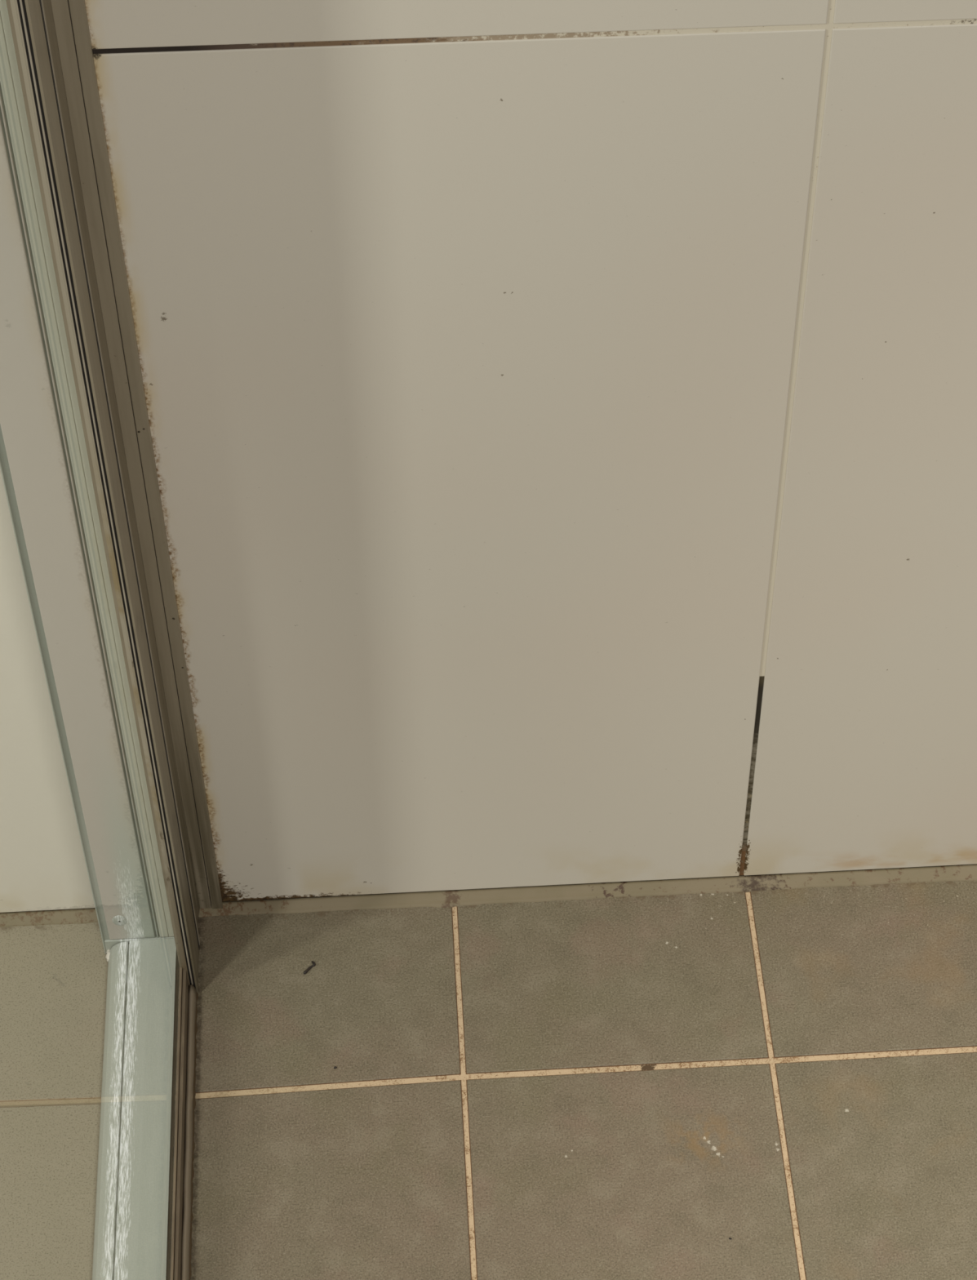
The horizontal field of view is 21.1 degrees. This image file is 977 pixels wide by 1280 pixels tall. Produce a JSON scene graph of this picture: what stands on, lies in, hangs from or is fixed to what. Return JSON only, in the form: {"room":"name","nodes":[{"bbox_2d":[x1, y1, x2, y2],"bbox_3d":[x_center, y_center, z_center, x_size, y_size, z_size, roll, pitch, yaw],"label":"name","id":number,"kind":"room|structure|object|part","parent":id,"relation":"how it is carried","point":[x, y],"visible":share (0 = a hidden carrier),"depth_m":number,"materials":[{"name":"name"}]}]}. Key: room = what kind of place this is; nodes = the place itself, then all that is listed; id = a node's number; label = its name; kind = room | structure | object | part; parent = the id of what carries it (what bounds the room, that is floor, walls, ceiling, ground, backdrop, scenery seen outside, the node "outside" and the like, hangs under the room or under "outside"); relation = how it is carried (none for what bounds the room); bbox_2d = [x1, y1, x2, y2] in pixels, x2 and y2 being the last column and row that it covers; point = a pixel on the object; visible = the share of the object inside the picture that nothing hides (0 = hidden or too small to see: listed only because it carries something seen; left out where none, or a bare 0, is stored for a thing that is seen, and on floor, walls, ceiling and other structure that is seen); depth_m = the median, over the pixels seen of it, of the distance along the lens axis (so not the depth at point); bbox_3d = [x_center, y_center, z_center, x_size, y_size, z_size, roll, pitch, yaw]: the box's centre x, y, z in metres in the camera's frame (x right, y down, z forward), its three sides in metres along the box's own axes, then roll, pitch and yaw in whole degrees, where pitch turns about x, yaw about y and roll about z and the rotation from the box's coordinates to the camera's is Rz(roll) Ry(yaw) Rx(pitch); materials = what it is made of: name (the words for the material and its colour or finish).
{"room":"bathroom shower","nodes":[
{"label":"bathroom shower","id":0,"kind":"room"},
{"bbox_2d":[0,0,976,912],"bbox_3d":[-0.142,-0.553,1.034,3.006,2.135,0.120,-3,49,-1],"label":"wall","id":1,"kind":"structure","parent":0,"point":[562,414],"depth_m":1.46,"materials":[{"name":"tile"}]},
{"bbox_2d":[0,863,976,927],"bbox_3d":[0.076,0.172,1.788,2.200,0.007,0.012,-3,49,-1],"label":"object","id":2,"kind":"structure","parent":1,"relation":"attached to","point":[747,883],"depth_m":1.79,"materials":[{"name":"plastic"}]},
{"bbox_2d":[0,880,976,1279],"bbox_3d":[-0.081,0.811,1.304,3.000,0.100,1.609,-3,49,-1],"label":"floor","id":3,"kind":"structure","parent":0,"point":[617,1088],"depth_m":1.69,"materials":[{"name":"tile"}]},
{"bbox_2d":[0,0,222,1279],"bbox_3d":[-0.198,0.032,0.657,0.079,1.901,1.250,-3,49,-1],"label":"shower door frame","id":4,"kind":"structure","parent":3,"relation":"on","point":[72,468],"depth_m":1.50,"materials":[{"name":"metal"}]},
{"bbox_3d":[-0.192,0.662,1.358,0.032,0.017,1.212,-3,49,-1],"label":"sill","id":5,"kind":"part","parent":4,"relation":"part of","materials":[{"name":"silver metal"}]},
{"bbox_2d":[303,960,315,973],"bbox_3d":[-0.119,0.219,1.750,0.004,0.002,0.012,22,53,19],"label":"bit","id":6,"kind":"object","parent":3,"relation":"on","point":[305,971],"visible":1,"depth_m":1.75,"materials":[{"name":"black"}]}
]}

